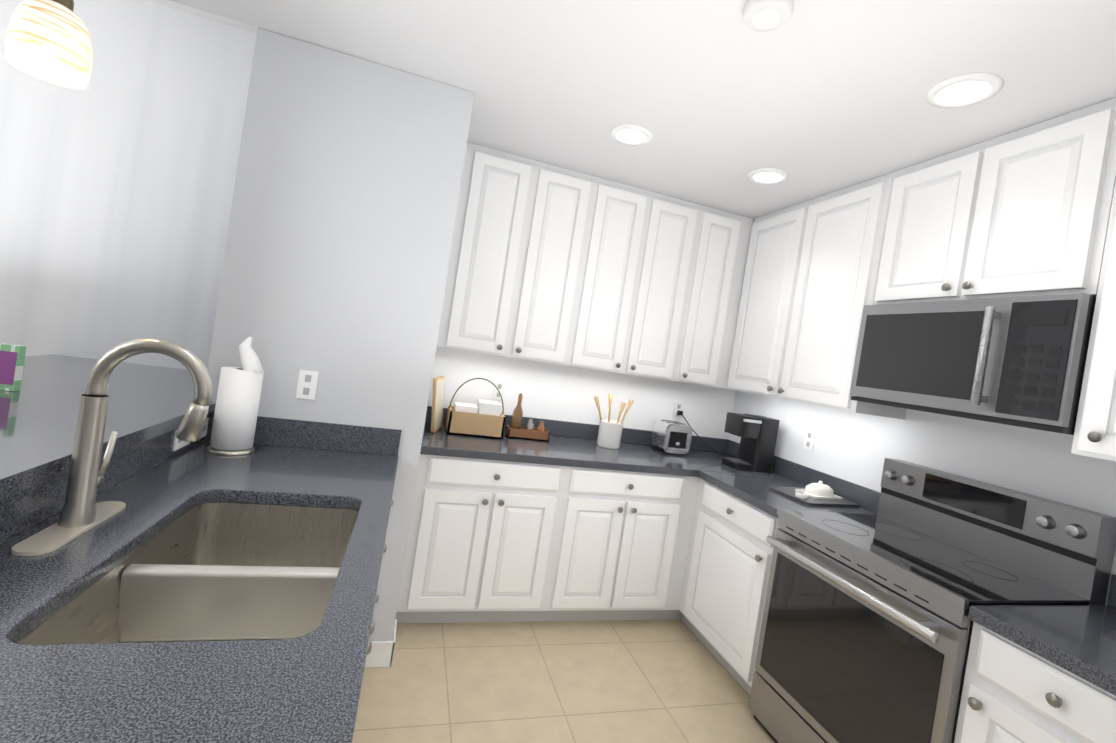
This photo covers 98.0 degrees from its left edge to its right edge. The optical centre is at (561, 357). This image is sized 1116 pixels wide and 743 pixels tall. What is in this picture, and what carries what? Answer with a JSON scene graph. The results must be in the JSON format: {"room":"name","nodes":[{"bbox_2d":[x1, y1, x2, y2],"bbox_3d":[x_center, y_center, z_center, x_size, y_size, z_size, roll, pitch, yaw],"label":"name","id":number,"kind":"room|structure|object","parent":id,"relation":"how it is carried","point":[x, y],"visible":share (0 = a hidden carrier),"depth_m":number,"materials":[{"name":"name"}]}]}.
{"room":"kitchen","nodes":[
{"label":"kitchen","id":0,"kind":"room"},
{"bbox_2d":[145,0,257,32],"bbox_3d":[-2.233,-1.868,-0.579,3.598,0.170,5.870,9,1,-17],"label":"ceiling","id":1,"kind":"structure","parent":0,"point":[206,15],"depth_m":2.47,"materials":[{"name":"white paint"}]},
{"bbox_2d":[201,28,474,640],"bbox_3d":[-1.071,0.018,2.377,0.825,2.498,0.848,9,1,-17],"label":"wall","id":2,"kind":"structure","parent":0,"point":[349,172],"depth_m":1.97,"materials":[{"name":"grey paint"}]},
{"bbox_2d":[296,370,318,399],"bbox_3d":[-1.022,0.110,1.949,0.070,0.114,0.008,9,1,-17],"label":"outlet","id":3,"kind":"object","parent":2,"relation":"attached to","point":[307,384],"visible":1,"depth_m":1.95,"materials":[{"name":"white plastic"}]},
{"bbox_2d":[365,619,396,667],"bbox_3d":[-0.805,1.268,2.156,0.119,0.112,0.174,9,1,-17],"label":"baseboard","id":4,"kind":"structure","parent":2,"relation":"attached to","point":[381,654],"depth_m":2.08,"materials":[{"name":"white wood"}]},
{"bbox_2d":[0,0,736,438],"bbox_3d":[-1.808,-0.290,2.641,6.690,2.880,0.100,9,1,-17],"label":"wall","id":5,"kind":"structure","parent":0,"point":[117,177],"depth_m":2.46,"materials":[{"name":"paint"}]},
{"bbox_2d":[422,412,426,441],"bbox_3d":[-0.752,0.352,2.623,0.011,0.099,0.566,9,1,-17],"label":"backsplash","id":6,"kind":"structure","parent":5,"relation":"attached to","point":[425,426],"depth_m":2.82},
{"bbox_2d":[437,142,540,356],"bbox_3d":[-0.455,-0.593,2.798,0.404,1.113,0.324,9,1,-17],"label":"upper cabinet","id":7,"kind":"object","parent":5,"relation":"attached to","point":[490,240],"depth_m":2.65,"materials":[{"name":"white paint"}]},
{"bbox_2d":[492,381,505,399],"bbox_3d":[-0.390,0.206,3.027,0.070,0.114,0.008,9,1,-17],"label":"electrical outlet","id":8,"kind":"object","parent":5,"relation":"attached to","point":[500,386],"visible":0.88,"depth_m":3.02,"materials":[{"name":"white plastic"}]},
{"bbox_2d":[509,162,600,365],"bbox_3d":[-0.095,-0.538,2.906,0.355,1.113,0.324,9,1,-17],"label":"upper cabinet","id":9,"kind":"object","parent":5,"relation":"attached to","point":[548,263],"depth_m":2.76,"materials":[{"name":"white paint"}]},
{"bbox_2d":[427,406,726,453],"bbox_3d":[0.185,0.490,3.207,2.160,0.099,0.012,9,1,-17],"label":"backsplash","id":10,"kind":"structure","parent":5,"relation":"attached to","point":[564,429],"depth_m":3.20,"materials":[{"name":"grey stone"}]},
{"bbox_2d":[569,178,652,373],"bbox_3d":[0.241,-0.488,3.007,0.355,1.113,0.324,9,1,-17],"label":"upper cabinet","id":11,"kind":"object","parent":5,"relation":"attached to","point":[622,212],"depth_m":2.86,"materials":[{"name":"white paint"}]},
{"bbox_2d":[625,192,704,380],"bbox_3d":[0.576,-0.438,3.108,0.351,1.113,0.324,9,1,-17],"label":"upper cabinet","id":12,"kind":"object","parent":5,"relation":"attached to","point":[674,241],"depth_m":2.96,"materials":[{"name":"white paint"}]},
{"bbox_2d":[672,402,683,418],"bbox_3d":[0.816,0.368,3.389,0.070,0.114,0.008,9,1,-17],"label":"electrical outlet","id":13,"kind":"object","parent":5,"relation":"attached to","point":[678,406],"visible":0.86,"depth_m":3.38,"materials":[{"name":"white plastic"}]},
{"bbox_2d":[677,206,732,384],"bbox_3d":[0.880,-0.392,3.199,0.291,1.113,0.324,9,1,-17],"label":"upper cabinet","id":14,"kind":"object","parent":5,"relation":"attached to","point":[715,228],"depth_m":3.04,"materials":[{"name":"white paint"}]},
{"bbox_2d":[352,619,774,742],"bbox_3d":[-1.224,1.332,-0.110,6.690,0.100,5.870,9,1,-17],"label":"floor","id":15,"kind":"structure","parent":0,"point":[638,681],"depth_m":2.12,"materials":[{"name":"tile"}]},
{"bbox_2d":[0,338,401,742],"bbox_3d":[-1.312,0.576,1.100,1.699,1.346,3.218,9,1,-17],"label":"kitchen countertop","id":16,"kind":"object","parent":15,"relation":"on","point":[166,576],"visible":0.98,"depth_m":1.05,"materials":[{"name":"grey stone"}]},
{"bbox_2d":[0,343,25,390],"bbox_3d":[-1.898,0.012,1.439,0.380,0.145,0.155,9,1,-17],"label":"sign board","id":17,"kind":"object","parent":16,"relation":"on","point":[12,358],"visible":1,"depth_m":1.54,"materials":[{"name":"multicoloured wood"}]},
{"bbox_2d":[10,338,211,556],"bbox_3d":[-0.943,0.170,1.083,0.250,0.430,0.290,9,1,-17],"label":"faucet","id":18,"kind":"object","parent":16,"relation":"on","point":[85,526],"depth_m":1.05,"materials":[{"name":"silver metal"}]},
{"bbox_2d":[0,499,370,742],"bbox_3d":[-0.738,0.549,1.101,0.490,0.174,0.780,9,1,-17],"label":"sink","id":19,"kind":"object","parent":16,"relation":"in","point":[220,569],"depth_m":1.10,"materials":[{"name":"silver metal"}]},
{"bbox_2d":[206,336,263,455],"bbox_3d":[-1.178,0.131,1.774,0.150,0.422,0.150,9,1,-17],"label":"paper towel","id":20,"kind":"object","parent":16,"relation":"on","point":[236,411],"visible":1,"depth_m":1.73,"materials":[{"name":"white paper"}]},
{"bbox_2d":[395,450,570,622],"bbox_3d":[-0.476,0.927,2.715,0.750,0.875,0.628,9,1,-17],"label":"base cabinet","id":21,"kind":"object","parent":15,"relation":"on","point":[482,545],"depth_m":2.42,"materials":[{"name":"white paint"}]},
{"bbox_2d":[421,422,782,477],"bbox_3d":[0.262,0.575,2.908,2.160,0.040,0.636,9,1,-17],"label":"countertop","id":22,"kind":"structure","parent":21,"relation":"on","point":[577,451],"depth_m":2.70,"materials":[{"name":"grey stone"}]},
{"bbox_2d":[431,376,443,432],"bbox_3d":[-0.693,0.258,2.718,0.047,0.300,0.210,9,1,-2],"label":"cutting board","id":23,"kind":"object","parent":22,"relation":"on","point":[437,405],"visible":0.96,"depth_m":2.67,"materials":[{"name":"brown wood"}]},
{"bbox_2d":[445,378,505,438],"bbox_3d":[-0.485,0.277,2.798,0.317,0.324,0.200,9,1,-17],"label":"basket","id":24,"kind":"object","parent":22,"relation":"on","point":[484,418],"visible":1,"depth_m":2.72,"materials":[{"name":"wicker"}]},
{"bbox_2d":[505,393,549,441],"bbox_3d":[-0.189,0.353,2.900,0.250,0.262,0.100,9,1,-17],"label":"caddy","id":25,"kind":"object","parent":22,"relation":"on","point":[515,429],"visible":1,"depth_m":2.86,"materials":[{"name":"brown wood"}]},
{"bbox_2d":[594,393,633,448],"bbox_3d":[0.307,0.392,3.037,0.270,0.332,0.154,9,1,-17],"label":"crock","id":26,"kind":"object","parent":22,"relation":"on","point":[609,433],"visible":1,"depth_m":2.99,"materials":[{"name":"white ceramic"}]},
{"bbox_2d":[651,419,691,455],"bbox_3d":[0.720,0.520,3.161,0.190,0.202,0.187,9,1,-17],"label":"toaster","id":27,"kind":"object","parent":22,"relation":"on","point":[670,437],"visible":1,"depth_m":3.10,"materials":[{"name":"silver metal"}]},
{"bbox_2d":[677,410,779,472],"bbox_3d":[1.058,0.507,3.173,0.405,0.330,0.529,9,1,-17],"label":"coffee maker","id":28,"kind":"object","parent":22,"relation":"on","point":[757,434],"visible":1,"depth_m":2.96,"materials":[{"name":"black plastic"}]},
{"bbox_2d":[547,466,686,620],"bbox_3d":[0.209,1.030,2.921,0.695,0.875,0.628,9,1,-17],"label":"base cabinet","id":29,"kind":"object","parent":15,"relation":"on","point":[571,521],"depth_m":2.63,"materials":[{"name":"white paint"}]},
{"bbox_2d":[675,478,778,694],"bbox_3d":[1.093,1.169,2.536,0.628,0.875,0.664,9,1,-17],"label":"base cabinet","id":30,"kind":"object","parent":15,"relation":"on","point":[727,564],"depth_m":2.40,"materials":[{"name":"white paint"}]},
{"bbox_2d":[699,470,876,514],"bbox_3d":[1.163,0.717,2.517,0.636,0.040,0.635,9,1,-17],"label":"countertop","id":31,"kind":"structure","parent":30,"relation":"on","point":[753,487],"depth_m":2.44,"materials":[{"name":"grey stone"}]},
{"bbox_2d":[769,481,858,506],"bbox_3d":[1.289,0.671,2.473,0.360,0.088,0.260,8,1,-23],"label":"butter dish","id":32,"kind":"object","parent":31,"relation":"on","point":[819,493],"visible":1,"depth_m":2.44,"materials":[{"name":"white ceramic"}]},
{"bbox_2d":[748,458,1115,742],"bbox_3d":[1.278,1.042,1.838,0.714,1.195,0.758,9,1,-17],"label":"range","id":33,"kind":"object","parent":15,"relation":"on","point":[866,630],"visible":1,"depth_m":1.73,"materials":[{"name":"silver metal"}]},
{"bbox_2d":[954,614,1115,742],"bbox_3d":[1.462,1.237,1.278,0.628,0.875,0.433,9,1,-17],"label":"base cabinet","id":34,"kind":"object","parent":15,"relation":"on","point":[1013,691],"depth_m":1.25,"materials":[{"name":"white paint"}]},
{"bbox_2d":[969,605,1115,689],"bbox_3d":[1.527,0.784,1.273,0.636,0.040,0.433,9,1,-17],"label":"countertop","id":35,"kind":"structure","parent":34,"relation":"on","point":[1083,637],"depth_m":1.31,"materials":[{"name":"grey stone"}]},
{"bbox_2d":[169,0,1115,218],"bbox_3d":[0.720,-1.232,0.320,3.490,0.550,5.870,9,1,-17],"label":"ceiling","id":36,"kind":"structure","parent":0,"point":[719,100],"depth_m":1.73,"materials":[{"name":"white paint"}]},
{"bbox_2d":[5,0,91,89],"bbox_3d":[-1.126,-0.941,1.103,0.136,0.597,0.136,9,1,-17],"label":"pendant lamp","id":37,"kind":"object","parent":36,"relation":"hanging from","point":[48,41],"visible":1,"depth_m":1.07,"materials":[{"name":"white glass"}]},
{"bbox_2d":[610,124,652,145],"bbox_3d":[0.323,-1.026,2.244,0.196,0.011,0.196,9,1,-17],"label":"recessed light","id":38,"kind":"object","parent":36,"relation":"in","point":[630,134],"visible":1,"depth_m":2.24,"materials":[{"name":"white"}]},
{"bbox_2d":[747,168,788,184],"bbox_3d":[1.046,-0.917,2.462,0.196,0.011,0.196,9,1,-17],"label":"recessed light","id":39,"kind":"object","parent":36,"relation":"in","point":[766,176],"visible":0.96,"depth_m":2.45,"materials":[{"name":"white"}]},
{"bbox_2d":[743,0,793,31],"bbox_3d":[0.580,-0.967,1.367,0.132,0.033,0.132,9,1,-17],"label":"smoke detector","id":40,"kind":"object","parent":36,"relation":"attached to","point":[764,15],"visible":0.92,"depth_m":1.35,"materials":[{"name":"white plastic"}]},
{"bbox_2d":[926,73,1002,107],"bbox_3d":[1.313,-0.868,1.585,0.196,0.011,0.196,9,1,-17],"label":"recessed light","id":41,"kind":"object","parent":36,"relation":"in","point":[964,90],"visible":1,"depth_m":1.58,"materials":[{"name":"white"}]},
{"bbox_2d":[729,391,1115,604],"bbox_3d":[2.110,0.520,0.769,0.100,2.500,5.768,9,1,-17],"label":"wall","id":42,"kind":"structure","parent":0,"point":[856,448],"depth_m":2.13,"materials":[{"name":"grey paint"}]},
{"bbox_2d":[733,206,792,395],"bbox_3d":[1.365,-0.315,2.908,0.324,1.113,0.553,9,1,-17],"label":"upper cabinet","id":43,"kind":"object","parent":42,"relation":"attached to","point":[771,241],"depth_m":2.90,"materials":[{"name":"white paint"}]},
{"bbox_2d":[803,429,815,450],"bbox_3d":[1.441,0.479,2.821,0.008,0.114,0.070,9,1,-17],"label":"electrical outlet","id":44,"kind":"object","parent":42,"relation":"attached to","point":[809,439],"visible":1,"depth_m":2.82,"materials":[{"name":"white plastic"}]},
{"bbox_2d":[765,174,905,419],"bbox_3d":[1.481,-0.293,2.512,0.324,1.113,0.553,9,1,-17],"label":"upper cabinet","id":45,"kind":"object","parent":42,"relation":"attached to","point":[831,255],"depth_m":2.44,"materials":[{"name":"white paint"}]},
{"bbox_2d":[869,151,956,304],"bbox_3d":[1.659,-0.509,2.030,0.324,0.623,0.445,9,1,-17],"label":"upper cabinet","id":46,"kind":"object","parent":42,"relation":"attached to","point":[917,199],"depth_m":2.05,"materials":[{"name":"white paint"}]},
{"bbox_2d":[727,439,1115,605],"bbox_3d":[1.550,0.707,2.330,0.012,0.099,2.456,9,1,-17],"label":"backsplash","id":47,"kind":"structure","parent":42,"relation":"attached to","point":[863,496],"depth_m":2.60,"materials":[{"name":"grey stone"}]},
{"bbox_2d":[933,97,1115,300],"bbox_3d":[1.747,-0.493,1.728,0.324,0.623,0.445,9,1,-17],"label":"upper cabinet","id":48,"kind":"object","parent":42,"relation":"attached to","point":[1029,206],"depth_m":1.65,"materials":[{"name":"white paint"}]},
{"bbox_2d":[850,293,1095,434],"bbox_3d":[1.581,0.018,1.871,0.413,0.430,0.754,9,1,-17],"label":"microwave","id":49,"kind":"object","parent":48,"relation":"attached to","point":[1019,361],"visible":1,"depth_m":1.67,"materials":[{"name":"silver metal"}]},
{"bbox_2d":[1071,169,1115,460],"bbox_3d":[1.834,-0.228,1.307,0.324,1.113,0.433,9,1,-17],"label":"upper cabinet","id":50,"kind":"object","parent":42,"relation":"attached to","point":[1095,427],"depth_m":1.43,"materials":[{"name":"white paint"}]}
]}

